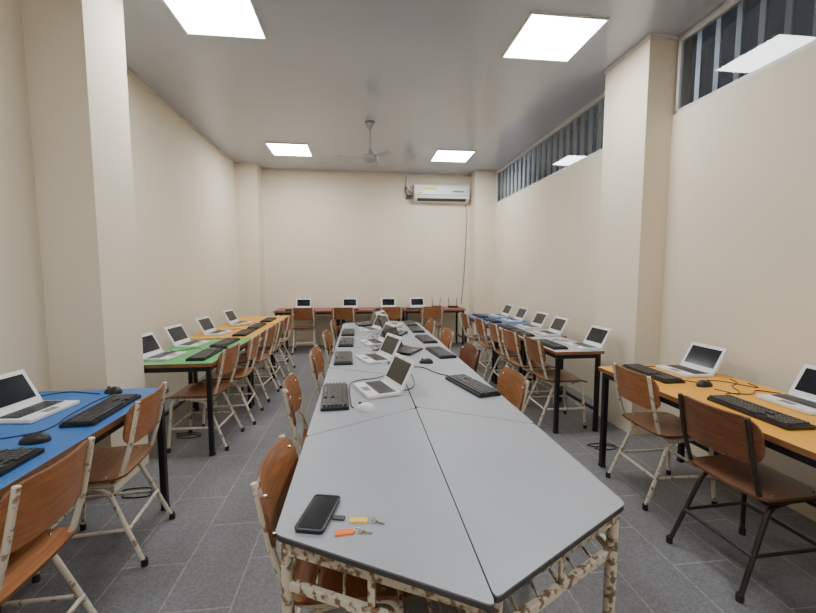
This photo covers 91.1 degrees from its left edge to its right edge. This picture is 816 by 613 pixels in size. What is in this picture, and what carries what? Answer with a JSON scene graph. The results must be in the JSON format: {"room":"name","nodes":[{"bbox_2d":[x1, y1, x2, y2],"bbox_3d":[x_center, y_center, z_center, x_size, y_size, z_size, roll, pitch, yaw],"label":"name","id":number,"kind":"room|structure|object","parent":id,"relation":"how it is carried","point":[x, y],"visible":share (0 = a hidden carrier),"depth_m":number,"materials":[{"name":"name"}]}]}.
{"room":"computer lab","nodes":[
{"label":"computer lab","id":0,"kind":"room"},
{"bbox_2d":[0,0,50,391],"bbox_3d":[-2.040,-0.242,-0.013,0.150,3.385,5.300,-1,5,-7],"label":"wall","id":1,"kind":"structure","parent":0,"point":[23,332],"depth_m":2.30,"materials":[{"name":"paint"}]},
{"bbox_2d":[21,0,148,494],"bbox_3d":[-2.247,-0.474,2.671,0.580,3.385,0.440,-1,5,-7],"label":"wall column","id":2,"kind":"structure","parent":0,"point":[75,52],"depth_m":2.50,"materials":[{"name":"paint"}]},
{"bbox_2d":[127,73,239,400],"bbox_3d":[-2.906,-0.683,5.101,0.150,3.385,5.100,-1,5,-7],"label":"wall","id":3,"kind":"structure","parent":0,"point":[184,187],"depth_m":4.88,"materials":[{"name":"paint"}]},
{"bbox_2d":[127,68,235,163],"bbox_3d":[-2.813,-2.353,4.913,0.025,0.025,4.450,-1,5,-7],"label":"trim","id":4,"kind":"structure","parent":3,"relation":"attached to","point":[129,71],"depth_m":4.77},
{"bbox_2d":[234,163,265,350],"bbox_3d":[-2.923,-0.887,7.467,0.380,3.385,0.380,-1,5,-7],"label":"wall column","id":5,"kind":"structure","parent":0,"point":[248,176],"depth_m":7.27,"materials":[{"name":"paint"}]},
{"bbox_2d":[262,170,470,345],"bbox_3d":[-0.760,-0.933,7.991,5.400,3.385,0.150,-1,5,-7],"label":"wall","id":6,"kind":"structure","parent":0,"point":[330,237],"depth_m":7.87,"materials":[{"name":"paint"}]},
{"bbox_2d":[261,169,470,175],"bbox_3d":[-0.750,-2.599,7.760,4.040,0.025,0.025,-1,5,-7],"label":"trim","id":7,"kind":"structure","parent":6,"relation":"attached to","point":[261,169],"depth_m":7.74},
{"bbox_2d":[413,184,468,203],"bbox_3d":[0.652,-2.219,7.863,1.080,0.330,0.216,-1,5,-7],"label":"air conditioner","id":8,"kind":"object","parent":6,"relation":"attached to","point":[422,193],"visible":1,"depth_m":7.78,"materials":[{"name":"white plastic"}]},
{"bbox_2d":[1,342,815,612],"bbox_3d":[-0.134,1.254,2.922,5.400,0.100,10.700,-1,5,-7],"label":"floor","id":9,"kind":"structure","parent":0,"point":[213,557],"depth_m":2.15,"materials":[{"name":"tile"}]},
{"bbox_2d":[0,437,97,612],"bbox_3d":[-1.399,0.925,1.340,0.505,0.827,0.434,-1,5,-9],"label":"chair","id":10,"kind":"object","parent":9,"relation":"on","point":[34,504],"visible":1,"depth_m":1.34,"materials":[{"name":"beige paint"}]},
{"bbox_2d":[0,387,169,612],"bbox_3d":[-1.748,0.922,1.821,0.740,0.750,1.220,-1,5,-7],"label":"computer desk","id":11,"kind":"object","parent":9,"relation":"on","point":[64,441],"visible":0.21,"depth_m":1.81,"materials":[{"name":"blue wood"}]},
{"bbox_2d":[0,447,44,477],"bbox_3d":[-1.463,0.574,1.340,0.145,0.026,0.440,-1,5,-7],"label":"keyboard","id":12,"kind":"object","parent":11,"relation":"on","point":[10,459],"visible":1,"depth_m":1.47,"materials":[{"name":"black plastic"}]},
{"bbox_2d":[18,432,51,444],"bbox_3d":[-1.541,0.540,1.651,0.110,0.039,0.062,-1,5,-12],"label":"computer mouse","id":13,"kind":"object","parent":11,"relation":"on","point":[40,437],"visible":1,"depth_m":1.63,"materials":[{"name":"black plastic"}]},
{"bbox_2d":[0,369,79,423],"bbox_3d":[-1.889,0.437,1.979,0.292,0.188,0.285,0,5,-1],"label":"laptop","id":14,"kind":"object","parent":11,"relation":"on","point":[20,401],"visible":1,"depth_m":2.00,"materials":[{"name":"white plastic"}]},
{"bbox_2d":[0,394,113,438],"bbox_3d":[-1.686,0.532,1.943,0.301,0.005,0.651,2,5,26],"label":"power cable","id":15,"kind":"object","parent":11,"relation":"on","point":[112,394],"visible":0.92,"depth_m":1.85,"materials":[{"name":"black plastic"}]},
{"bbox_2d":[59,393,140,427],"bbox_3d":[-1.535,0.515,2.023,0.145,0.026,0.440,-1,5,-9],"label":"keyboard","id":16,"kind":"object","parent":11,"relation":"on","point":[95,414],"visible":1,"depth_m":1.95,"materials":[{"name":"black plastic"}]},
{"bbox_2d":[104,386,122,394],"bbox_3d":[-1.712,0.483,2.323,0.110,0.039,0.062,1,5,13],"label":"computer mouse","id":17,"kind":"object","parent":11,"relation":"on","point":[110,390],"visible":0.99,"depth_m":2.30,"materials":[{"name":"black plastic"}]},
{"bbox_2d":[32,382,174,583],"bbox_3d":[-1.568,0.860,2.088,0.505,0.827,0.434,-1,5,-13],"label":"chair","id":18,"kind":"object","parent":9,"relation":"on","point":[109,465],"visible":0.73,"depth_m":2.04,"materials":[{"name":"beige paint"}]},
{"bbox_2d":[143,338,252,455],"bbox_3d":[-1.889,0.763,3.665,0.620,0.750,1.190,-1,5,-7],"label":"computer desk","id":19,"kind":"object","parent":9,"relation":"on","point":[178,364],"visible":0.55,"depth_m":3.14,"materials":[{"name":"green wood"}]},
{"bbox_2d":[142,332,185,360],"bbox_3d":[-2.046,0.324,3.285,0.292,0.188,0.285,0,5,-1],"label":"laptop","id":20,"kind":"object","parent":19,"relation":"on","point":[152,350],"visible":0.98,"depth_m":3.29,"materials":[{"name":"white plastic"}]},
{"bbox_2d":[164,324,210,347],"bbox_3d":[-2.112,0.276,3.839,0.292,0.188,0.285,0,5,-1],"label":"laptop","id":21,"kind":"object","parent":19,"relation":"on","point":[177,334],"visible":1,"depth_m":3.81,"materials":[{"name":"white plastic"}]},
{"bbox_2d":[185,348,222,360],"bbox_3d":[-1.706,0.399,3.368,0.145,0.026,0.440,-1,5,-7],"label":"keyboard","id":22,"kind":"object","parent":19,"relation":"on","point":[205,354],"visible":1,"depth_m":3.29,"materials":[{"name":"black plastic"}]},
{"bbox_2d":[209,337,239,347],"bbox_3d":[-1.795,0.349,3.939,0.145,0.026,0.440,0,5,-5],"label":"keyboard","id":23,"kind":"object","parent":19,"relation":"on","point":[227,341],"visible":0.94,"depth_m":3.89,"materials":[{"name":"black plastic"}]},
{"bbox_2d":[165,342,243,452],"bbox_3d":[-1.717,0.747,3.404,0.505,0.827,0.434,0,5,-5],"label":"chair","id":24,"kind":"object","parent":9,"relation":"on","point":[227,360],"visible":0.88,"depth_m":3.30,"materials":[{"name":"beige paint"}]},
{"bbox_2d":[188,324,274,407],"bbox_3d":[-2.072,0.664,4.812,0.710,0.750,1.100,-1,5,-7],"label":"computer desk","id":25,"kind":"object","parent":9,"relation":"on","point":[261,330],"visible":0.28,"depth_m":4.50,"materials":[{"name":"brown wood"}]},
{"bbox_2d":[195,316,232,334],"bbox_3d":[-2.198,0.215,4.551,0.292,0.188,0.285,0,5,-1],"label":"laptop","id":26,"kind":"object","parent":25,"relation":"on","point":[206,325],"visible":1,"depth_m":4.52,"materials":[{"name":"white plastic"}]},
{"bbox_2d":[200,333,263,426],"bbox_3d":[-1.721,0.701,3.937,0.505,0.827,0.434,-1,5,-10],"label":"chair","id":27,"kind":"object","parent":9,"relation":"on","point":[240,374],"visible":0.7,"depth_m":3.82,"materials":[{"name":"beige paint"}]},
{"bbox_2d":[226,324,279,402],"bbox_3d":[-1.793,0.641,4.626,0.505,0.827,0.434,0,5,-3],"label":"chair","id":28,"kind":"object","parent":9,"relation":"on","point":[268,338],"visible":0.64,"depth_m":4.52,"materials":[{"name":"beige paint"}]},
{"bbox_2d":[221,316,288,377],"bbox_3d":[-2.204,0.569,5.910,0.710,0.750,1.080,-1,5,-7],"label":"computer desk","id":29,"kind":"object","parent":9,"relation":"on","point":[256,319],"visible":0.38,"depth_m":5.92,"materials":[{"name":"brown wood"}]},
{"bbox_2d":[222,309,252,324],"bbox_3d":[-2.302,0.140,5.422,0.292,0.188,0.285,0,5,-1],"label":"laptop","id":30,"kind":"object","parent":29,"relation":"on","point":[230,315],"visible":1,"depth_m":5.38,"materials":[{"name":"white plastic"}]},
{"bbox_2d":[240,319,285,389],"bbox_3d":[-1.844,0.598,5.130,0.505,0.827,0.434,-1,5,-9],"label":"chair","id":31,"kind":"object","parent":9,"relation":"on","point":[280,325],"visible":0.6,"depth_m":5.02,"materials":[{"name":"beige paint"}]},
{"bbox_2d":[256,314,294,372],"bbox_3d":[-1.928,0.537,5.830,0.505,0.827,0.434,-1,5,-7],"label":"chair","id":32,"kind":"object","parent":9,"relation":"on","point":[288,324],"visible":0.63,"depth_m":5.71,"materials":[{"name":"beige paint"}]},
{"bbox_2d":[282,373,308,453],"bbox_3d":[-0.468,0.834,2.386,0.505,0.827,0.434,-1,5,-11],"label":"chair","id":33,"kind":"object","parent":9,"relation":"on","point":[291,392],"visible":0.36,"depth_m":2.37,"materials":[{"name":"beige paint"}]},
{"bbox_2d":[290,308,316,354],"bbox_3d":[-1.873,0.416,7.241,0.434,0.827,0.505,-1,5,-9],"label":"chair","id":34,"kind":"object","parent":9,"relation":"on","point":[299,313],"visible":0.88,"depth_m":7.04,"materials":[{"name":"beige paint"}]},
{"bbox_2d":[273,308,339,351],"bbox_3d":[-1.866,0.428,7.541,1.170,0.750,0.590,-1,5,-7],"label":"computer desk","id":35,"kind":"object","parent":9,"relation":"on","point":[281,311],"visible":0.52,"depth_m":7.30,"materials":[{"name":"brown wood"}]},
{"bbox_2d":[296,299,310,307],"bbox_3d":[-1.992,-0.047,7.587,0.285,0.188,0.292,-1,5,-7],"label":"laptop","id":36,"kind":"object","parent":35,"relation":"on","point":[300,303],"visible":0.68,"depth_m":7.67,"materials":[{"name":"white plastic"}]},
{"bbox_2d":[308,345,325,394],"bbox_3d":[-0.535,0.756,3.289,0.505,0.827,0.434,0,5,-5],"label":"chair","id":37,"kind":"object","parent":9,"relation":"on","point":[316,358],"visible":0.32,"depth_m":3.30,"materials":[{"name":"beige paint"}]},
{"bbox_2d":[322,330,332,363],"bbox_3d":[-0.638,0.675,4.227,0.505,0.827,0.434,-1,5,-7],"label":"chair","id":38,"kind":"object","parent":9,"relation":"on","point":[326,335],"visible":0.3,"depth_m":4.22,"materials":[{"name":"beige paint"}]},
{"bbox_2d":[250,434,413,612],"bbox_3d":[-0.240,0.918,1.418,0.505,0.827,0.434,0,5,-5],"label":"chair","id":39,"kind":"object","parent":9,"relation":"on","point":[276,470],"visible":0.47,"depth_m":1.28,"materials":[{"name":"beige paint"}]},
{"bbox_2d":[330,319,337,344],"bbox_3d":[-0.739,0.595,5.158,0.505,0.827,0.434,-1,5,-7],"label":"chair","id":40,"kind":"object","parent":9,"relation":"on","point":[333,324],"visible":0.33,"depth_m":5.07,"materials":[{"name":"beige paint"}]},
{"bbox_2d":[331,307,355,352],"bbox_3d":[-1.160,0.408,7.326,0.434,0.827,0.505,0,5,-4],"label":"chair","id":41,"kind":"object","parent":9,"relation":"on","point":[344,313],"visible":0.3,"depth_m":7.08,"materials":[{"name":"beige paint"}]},
{"bbox_2d":[334,331,379,350],"bbox_3d":[-0.479,0.712,4.257,0.513,0.750,1.221,-1,5,-7],"label":"table","id":42,"kind":"object","parent":9,"relation":"on","point":[360,335],"visible":0.07,"depth_m":4.23,"materials":[{"name":"grey laminate"}]},
{"bbox_2d":[338,337,353,346],"bbox_3d":[-0.608,0.349,3.950,0.145,0.026,0.440,-1,5,-7],"label":"keyboard","id":43,"kind":"object","parent":42,"relation":"on","point":[344,341],"visible":1,"depth_m":3.88,"materials":[{"name":"black plastic"}]},
{"bbox_2d":[359,322,395,345],"bbox_3d":[-0.301,0.267,3.941,0.292,0.188,0.285,-2,5,-22],"label":"laptop","id":44,"kind":"object","parent":42,"relation":"on","point":[368,342],"visible":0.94,"depth_m":3.95,"materials":[{"name":"white plastic"}]},
{"bbox_2d":[329,346,389,373],"bbox_3d":[-0.366,0.792,3.321,0.513,0.750,1.221,-1,5,-7],"label":"table","id":45,"kind":"object","parent":9,"relation":"on","point":[358,365],"visible":0.08,"depth_m":3.01,"materials":[{"name":"grey laminate"}]},
{"bbox_2d":[333,350,352,365],"bbox_3d":[-0.521,0.411,3.228,0.145,0.026,0.440,-1,5,-9],"label":"keyboard","id":46,"kind":"object","parent":45,"relation":"on","point":[340,358],"visible":1,"depth_m":3.16,"materials":[{"name":"black plastic"}]},
{"bbox_2d":[356,333,402,364],"bbox_3d":[-0.235,0.331,3.211,0.292,0.188,0.285,-2,6,-27],"label":"laptop","id":47,"kind":"object","parent":45,"relation":"on","point":[391,342],"visible":0.98,"depth_m":3.20,"materials":[{"name":"white plastic"}]},
{"bbox_2d":[307,368,414,436],"bbox_3d":[-0.255,0.873,2.386,0.513,0.750,1.221,-1,5,-7],"label":"table","id":48,"kind":"object","parent":9,"relation":"on","point":[325,421],"visible":0.3,"depth_m":2.09,"materials":[{"name":"grey laminate"}]},
{"bbox_2d":[320,382,348,411],"bbox_3d":[-0.408,0.496,2.238,0.145,0.026,0.440,-1,5,-10],"label":"keyboard","id":49,"kind":"object","parent":48,"relation":"on","point":[335,397],"visible":1,"depth_m":2.16,"materials":[{"name":"black plastic"}]},
{"bbox_2d":[355,401,374,411],"bbox_3d":[-0.218,0.507,2.039,0.110,0.039,0.062,2,5,23],"label":"computer mouse","id":50,"kind":"object","parent":48,"relation":"on","point":[364,407],"visible":1,"depth_m":2.02,"materials":[{"name":"white plastic"}]},
{"bbox_2d":[353,353,415,398],"bbox_3d":[-0.144,0.402,2.377,0.292,0.188,0.285,-2,5,-25],"label":"laptop","id":51,"kind":"object","parent":48,"relation":"on","point":[397,375],"visible":1,"depth_m":2.36,"materials":[{"name":"white plastic"}]},
{"bbox_2d":[341,321,381,332],"bbox_3d":[-0.591,0.631,5.192,0.513,0.750,1.221,-1,5,-7],"label":"table","id":52,"kind":"object","parent":9,"relation":"on","point":[345,325],"visible":0.11,"depth_m":5.16,"materials":[{"name":"grey laminate"}]},
{"bbox_2d":[355,309,377,325],"bbox_3d":[-0.544,0.145,5.311,0.274,0.196,0.285,-1,5,-17],"label":"laptop","id":53,"kind":"object","parent":52,"relation":"on","point":[373,317],"visible":0.92,"depth_m":5.29,"materials":[{"name":"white plastic"}]},
{"bbox_2d":[357,313,387,331],"bbox_3d":[-0.430,0.191,4.833,0.292,0.188,0.285,-2,6,-27],"label":"laptop","id":54,"kind":"object","parent":52,"relation":"on","point":[376,326],"visible":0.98,"depth_m":4.83,"materials":[{"name":"white plastic"}]},
{"bbox_2d":[342,307,403,325],"bbox_3d":[-0.689,0.416,7.681,1.160,0.750,0.590,-1,5,-7],"label":"computer desk","id":55,"kind":"object","parent":9,"relation":"on","point":[363,310],"visible":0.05,"depth_m":7.38,"materials":[{"name":"brown wood"}]},
{"bbox_2d":[342,298,356,307],"bbox_3d":[-1.118,-0.056,7.691,0.285,0.188,0.292,-1,5,-7],"label":"laptop","id":56,"kind":"object","parent":55,"relation":"on","point":[347,302],"visible":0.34,"depth_m":7.78,"materials":[{"name":"white plastic"}]},
{"bbox_2d":[381,298,395,306],"bbox_3d":[-0.374,-0.064,7.780,0.285,0.188,0.292,-1,5,-7],"label":"laptop","id":57,"kind":"object","parent":55,"relation":"on","point":[385,302],"visible":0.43,"depth_m":7.87,"materials":[{"name":"white plastic"}]},
{"bbox_2d":[276,409,493,612],"bbox_3d":[-0.142,0.954,1.453,0.513,0.750,1.221,-1,5,-7],"label":"table","id":58,"kind":"object","parent":9,"relation":"on","point":[387,469],"visible":0.97,"depth_m":1.12,"materials":[{"name":"grey laminate"}]},
{"bbox_2d":[294,494,344,534],"bbox_3d":[-0.239,0.596,1.152,0.122,0.014,0.173,1,5,7],"label":"smartphone","id":59,"kind":"object","parent":58,"relation":"on","point":[317,515],"visible":1,"depth_m":1.14,"materials":[{"name":"black plastic"}]},
{"bbox_2d":[335,527,372,536],"bbox_3d":[-0.146,0.607,1.079,0.102,0.006,0.028,0,5,-5],"label":"keys","id":60,"kind":"object","parent":58,"relation":"on","point":[343,532],"visible":1,"depth_m":1.07,"materials":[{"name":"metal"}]},
{"bbox_2d":[349,517,384,524],"bbox_3d":[-0.114,0.603,1.126,0.102,0.006,0.028,0,5,5],"label":"keys","id":61,"kind":"object","parent":58,"relation":"on","point":[353,520],"visible":1,"depth_m":1.12,"materials":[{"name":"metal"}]},
{"bbox_2d":[379,307,402,321],"bbox_3d":[-0.334,0.400,7.424,0.434,0.827,0.505,-1,5,-9],"label":"chair","id":62,"kind":"object","parent":9,"relation":"on","point":[392,312],"visible":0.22,"depth_m":7.18,"materials":[{"name":"beige paint"}]},
{"bbox_2d":[400,329,446,347],"bbox_3d":[0.036,0.707,4.318,0.513,0.750,1.221,-1,5,-7],"label":"table","id":63,"kind":"object","parent":9,"relation":"on","point":[409,338],"visible":0.09,"depth_m":4.10,"materials":[{"name":"grey laminate"}]},
{"bbox_2d":[415,334,437,343],"bbox_3d":[0.184,0.332,4.145,0.145,0.026,0.440,-1,5,-11],"label":"keyboard","id":64,"kind":"object","parent":63,"relation":"on","point":[425,339],"visible":1,"depth_m":4.07,"materials":[{"name":"black plastic"}]},
{"bbox_2d":[420,306,443,340],"bbox_3d":[0.425,0.392,7.515,0.434,0.827,0.505,0,5,-5],"label":"chair","id":65,"kind":"object","parent":9,"relation":"on","point":[425,312],"visible":0.56,"depth_m":7.28,"materials":[{"name":"beige paint"}]},
{"bbox_2d":[403,345,464,373],"bbox_3d":[0.147,0.787,3.382,0.513,0.750,1.221,-1,5,-7],"label":"table","id":66,"kind":"object","parent":9,"relation":"on","point":[438,363],"visible":0.14,"depth_m":3.14,"materials":[{"name":"grey laminate"}]},
{"bbox_2d":[382,327,422,355],"bbox_3d":[-0.047,0.299,3.526,0.274,0.196,0.285,2,5,23],"label":"laptop","id":67,"kind":"object","parent":66,"relation":"on","point":[403,350],"visible":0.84,"depth_m":3.52,"materials":[{"name":"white plastic"}]},
{"bbox_2d":[425,346,456,358],"bbox_3d":[0.277,0.391,3.454,0.145,0.026,0.440,-1,5,-14],"label":"keyboard","id":68,"kind":"object","parent":66,"relation":"on","point":[438,351],"visible":1,"depth_m":3.36,"materials":[{"name":"black plastic"}]},
{"bbox_2d":[402,307,465,344],"bbox_3d":[0.482,0.404,7.821,1.160,0.750,0.590,-1,5,-7],"label":"computer desk","id":69,"kind":"object","parent":9,"relation":"on","point":[446,309],"visible":0.59,"depth_m":7.62,"materials":[{"name":"brown wood"}]},
{"bbox_2d":[410,298,424,306],"bbox_3d":[0.192,-0.070,7.847,0.285,0.188,0.292,-1,5,-7],"label":"laptop","id":70,"kind":"object","parent":69,"relation":"on","point":[414,302],"visible":0.88,"depth_m":7.93,"materials":[{"name":"white plastic"}]},
{"bbox_2d":[440,328,453,349],"bbox_3d":[0.216,0.667,4.329,0.505,0.827,0.434,-1,5,-7],"label":"chair","id":71,"kind":"object","parent":9,"relation":"on","point":[446,338],"visible":0.19,"depth_m":4.38,"materials":[{"name":"beige paint"}]},
{"bbox_2d":[406,364,532,423],"bbox_3d":[0.258,0.866,2.467,0.513,0.750,1.221,-1,5,-7],"label":"table","id":72,"kind":"object","parent":9,"relation":"on","point":[431,390],"visible":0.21,"depth_m":2.22,"materials":[{"name":"grey laminate"}]},
{"bbox_2d":[445,374,500,397],"bbox_3d":[0.387,0.478,2.453,0.145,0.026,0.440,-2,5,-21],"label":"keyboard","id":73,"kind":"object","parent":72,"relation":"on","point":[475,387],"visible":1,"depth_m":2.38,"materials":[{"name":"black plastic"}]},
{"bbox_2d":[459,342,480,371],"bbox_3d":[0.319,0.748,3.391,0.505,0.827,0.434,-1,5,-9],"label":"chair","id":74,"kind":"object","parent":9,"relation":"on","point":[469,354],"visible":0.19,"depth_m":3.43,"materials":[{"name":"brown paint"}]},
{"bbox_2d":[460,312,497,368],"bbox_3d":[1.076,0.510,6.145,0.505,0.827,0.434,-1,5,-9],"label":"chair","id":75,"kind":"object","parent":9,"relation":"on","point":[465,318],"visible":0.71,"depth_m":6.02,"materials":[{"name":"beige paint"}]},
{"bbox_2d":[474,317,514,378],"bbox_3d":[1.177,0.569,5.467,0.505,0.827,0.434,-1,5,-7],"label":"chair","id":76,"kind":"object","parent":9,"relation":"on","point":[480,325],"visible":0.63,"depth_m":5.36,"materials":[{"name":"beige paint"}]},
{"bbox_2d":[464,314,535,381],"bbox_3d":[1.328,0.560,6.020,0.650,0.750,1.500,-1,5,-7],"label":"computer desk","id":77,"kind":"object","parent":9,"relation":"on","point":[470,315],"visible":0.24,"depth_m":5.57,"materials":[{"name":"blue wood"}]},
{"bbox_2d":[490,304,513,316],"bbox_3d":[1.486,0.059,6.351,0.292,0.188,0.285,-1,5,-9],"label":"laptop","id":78,"kind":"object","parent":77,"relation":"on","point":[507,309],"visible":1,"depth_m":6.33,"materials":[{"name":"white plastic"}]},
{"bbox_2d":[501,307,528,321],"bbox_3d":[1.537,0.111,5.755,0.292,0.188,0.285,-1,5,-9],"label":"laptop","id":79,"kind":"object","parent":77,"relation":"on","point":[521,312],"visible":1,"depth_m":5.73,"materials":[{"name":"white plastic"}]},
{"bbox_2d":[487,321,534,393],"bbox_3d":[1.260,0.614,4.944,0.505,0.827,0.434,0,5,-4],"label":"chair","id":80,"kind":"object","parent":9,"relation":"on","point":[494,330],"visible":0.66,"depth_m":4.84,"materials":[{"name":"beige paint"}]},
{"bbox_2d":[497,366,529,412],"bbox_3d":[0.446,0.825,2.498,0.505,0.827,0.434,0,5,-5],"label":"chair","id":81,"kind":"object","parent":9,"relation":"on","point":[513,386],"visible":0.2,"depth_m":2.52,"materials":[{"name":"beige paint"}]},
{"bbox_2d":[416,407,623,612],"bbox_3d":[0.369,0.947,1.534,0.513,0.750,1.221,-1,5,-7],"label":"table","id":82,"kind":"object","parent":9,"relation":"on","point":[524,504],"visible":0.79,"depth_m":1.23,"materials":[{"name":"grey laminate"}]},
{"bbox_2d":[501,328,554,407],"bbox_3d":[1.307,0.662,4.386,0.505,0.827,0.434,-1,5,-9],"label":"chair","id":83,"kind":"object","parent":9,"relation":"on","point":[511,340],"visible":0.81,"depth_m":4.25,"materials":[{"name":"beige paint"}]},
{"bbox_2d":[494,326,566,401],"bbox_3d":[1.422,0.663,4.817,0.550,0.750,0.880,-1,5,-7],"label":"computer desk","id":84,"kind":"object","parent":9,"relation":"on","point":[527,330],"visible":0.33,"depth_m":4.64,"materials":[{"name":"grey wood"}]},
{"bbox_2d":[517,311,547,328],"bbox_3d":[1.578,0.169,5.078,0.292,0.188,0.285,-1,5,-9],"label":"laptop","id":85,"kind":"object","parent":84,"relation":"on","point":[539,319],"visible":1,"depth_m":5.06,"materials":[{"name":"white plastic"}]},
{"bbox_2d":[532,316,568,335],"bbox_3d":[1.605,0.218,4.518,0.292,0.188,0.285,-1,5,-7],"label":"laptop","id":86,"kind":"object","parent":84,"relation":"on","point":[558,324],"visible":1,"depth_m":4.49,"materials":[{"name":"white plastic"}]},
{"bbox_2d":[523,335,586,428],"bbox_3d":[1.400,0.707,3.861,0.505,0.827,0.434,0,5,-5],"label":"chair","id":87,"kind":"object","parent":9,"relation":"on","point":[535,351],"visible":0.88,"depth_m":3.75,"materials":[{"name":"beige paint"}]},
{"bbox_2d":[520,337,604,433],"bbox_3d":[1.479,0.737,3.961,0.460,0.750,0.800,-1,5,-7],"label":"computer desk","id":88,"kind":"object","parent":9,"relation":"on","point":[571,353],"visible":0.78,"depth_m":3.60,"materials":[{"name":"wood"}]},
{"bbox_2d":[535,339,567,349],"bbox_3d":[1.360,0.359,3.833,0.145,0.026,0.440,-1,5,-7],"label":"keyboard","id":89,"kind":"object","parent":88,"relation":"on","point":[547,343],"visible":0.97,"depth_m":3.73,"materials":[{"name":"black plastic"}]},
{"bbox_2d":[564,325,611,349],"bbox_3d":[1.670,0.286,3.724,0.292,0.188,0.285,-1,5,-9],"label":"laptop","id":90,"kind":"object","parent":88,"relation":"on","point":[597,336],"visible":1,"depth_m":3.70,"materials":[{"name":"white plastic"}]},
{"bbox_2d":[606,363,717,510],"bbox_3d":[1.659,0.814,2.627,0.505,0.827,0.434,0,5,-5],"label":"chair","id":91,"kind":"object","parent":9,"relation":"on","point":[640,389],"visible":0.81,"depth_m":2.54,"materials":[{"name":"beige paint"}]},
{"bbox_2d":[598,364,815,507],"bbox_3d":[1.860,0.883,2.276,0.725,0.750,1.550,-1,5,-7],"label":"computer desk","id":92,"kind":"object","parent":9,"relation":"on","point":[800,446],"visible":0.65,"depth_m":2.29,"materials":[{"name":"brown wood"}]},
{"bbox_2d":[622,364,685,383],"bbox_3d":[1.663,0.453,2.736,0.145,0.026,0.440,-1,5,-6],"label":"keyboard","id":93,"kind":"object","parent":92,"relation":"on","point":[657,375],"visible":1,"depth_m":2.66,"materials":[{"name":"black plastic"}]},
{"bbox_2d":[656,342,727,377],"bbox_3d":[1.973,0.366,2.796,0.292,0.188,0.285,-1,5,-7],"label":"laptop","id":94,"kind":"object","parent":92,"relation":"on","point":[700,360],"visible":1,"depth_m":2.78,"materials":[{"name":"white plastic"}]},
{"bbox_2d":[707,395,815,430],"bbox_3d":[1.732,0.517,1.991,0.145,0.026,0.440,0,5,-5],"label":"keyboard","id":95,"kind":"object","parent":92,"relation":"on","point":[770,416],"visible":1,"depth_m":1.93,"materials":[{"name":"black plastic"}]},
{"bbox_2d":[756,364,815,415],"bbox_3d":[2.097,0.427,2.096,0.292,0.188,0.285,0,5,-5],"label":"laptop","id":96,"kind":"object","parent":92,"relation":"on","point":[801,397],"visible":1,"depth_m":2.16,"materials":[{"name":"white plastic"}]},
{"bbox_2d":[666,393,815,603],"bbox_3d":[1.659,0.871,1.960,0.505,0.827,0.434,-1,5,-9],"label":"chair","id":97,"kind":"object","parent":9,"relation":"on","point":[738,437],"visible":1,"depth_m":1.87,"materials":[{"name":"brown paint"}]},
{"bbox_2d":[123,0,760,174],"bbox_3d":[-0.134,-2.219,2.623,5.400,0.100,10.700,-1,5,-7],"label":"ceiling","id":98,"kind":"structure","parent":0,"point":[430,75],"depth_m":3.95,"materials":[{"name":"grey paint"}]},
{"bbox_2d":[162,0,266,39],"bbox_3d":[-1.444,-2.192,2.973,0.630,0.014,0.630,-1,5,-7],"label":"ceiling light panel","id":99,"kind":"object","parent":98,"relation":"attached to","point":[218,18],"depth_m":3.04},
{"bbox_2d":[265,142,312,156],"bbox_3d":[-1.868,-2.482,6.335,0.630,0.014,0.630,-1,5,-7],"label":"ceiling light panel","id":100,"kind":"object","parent":98,"relation":"attached to","point":[281,149],"depth_m":6.31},
{"bbox_2d":[339,121,392,166],"bbox_3d":[-0.565,-2.131,5.222,0.680,0.522,0.744,-1,5,-7],"label":"ceiling fan","id":101,"kind":"object","parent":98,"relation":"hanging from","point":[370,158],"depth_m":5.17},
{"bbox_2d":[430,149,475,161],"bbox_3d":[0.739,-2.512,6.685,0.630,0.014,0.630,-1,5,-7],"label":"ceiling light panel","id":102,"kind":"object","parent":98,"relation":"attached to","point":[440,155],"depth_m":6.63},
{"bbox_2d":[501,11,609,61],"bbox_3d":[1.192,-2.222,3.328,0.630,0.014,0.630,-1,5,-7],"label":"ceiling light panel","id":103,"kind":"object","parent":98,"relation":"attached to","point":[543,36],"depth_m":3.28,"materials":[{"name":"plastic"}]},
{"bbox_2d":[468,170,503,344],"bbox_3d":[1.550,-0.933,8.000,0.550,3.385,0.380,-1,5,-7],"label":"wall column","id":104,"kind":"structure","parent":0,"point":[483,183],"depth_m":7.80,"materials":[{"name":"paint"}]},
{"bbox_2d":[592,38,692,434],"bbox_3d":[2.144,-0.567,3.747,0.385,3.385,0.600,-1,5,-7],"label":"column","id":105,"kind":"structure","parent":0,"point":[640,91],"depth_m":3.51,"materials":[{"name":"paint"}]},
{"bbox_2d":[603,35,649,73],"bbox_3d":[1.940,-2.238,3.578,0.025,0.025,0.600,-1,5,-7],"label":"trim","id":106,"kind":"structure","parent":105,"relation":"attached to","point":[645,39],"depth_m":3.54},
{"bbox_2d":[647,33,678,39],"bbox_3d":[2.094,-2.213,3.283,0.260,0.025,0.025,-1,5,-7],"label":"trim","id":107,"kind":"structure","parent":105,"relation":"attached to","point":[650,35],"depth_m":3.27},
{"bbox_2d":[494,44,815,521],"bbox_3d":[2.366,-0.180,2.907,0.150,2.760,10.020,-1,5,-7],"label":"wall","id":108,"kind":"structure","parent":0,"point":[739,277],"depth_m":2.90,"materials":[{"name":"paint"}]},
{"bbox_2d":[496,91,604,203],"bbox_3d":[1.957,-2.130,5.823,0.057,0.622,3.820,-1,5,-7],"label":"window","id":109,"kind":"structure","parent":108,"relation":"in","point":[600,99],"depth_m":5.43,"materials":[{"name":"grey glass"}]},
{"bbox_2d":[675,0,815,113],"bbox_3d":[2.588,-1.676,0.560,0.057,0.622,5.580,-1,5,-7],"label":"window","id":110,"kind":"structure","parent":108,"relation":"in","point":[717,15],"depth_m":2.86,"materials":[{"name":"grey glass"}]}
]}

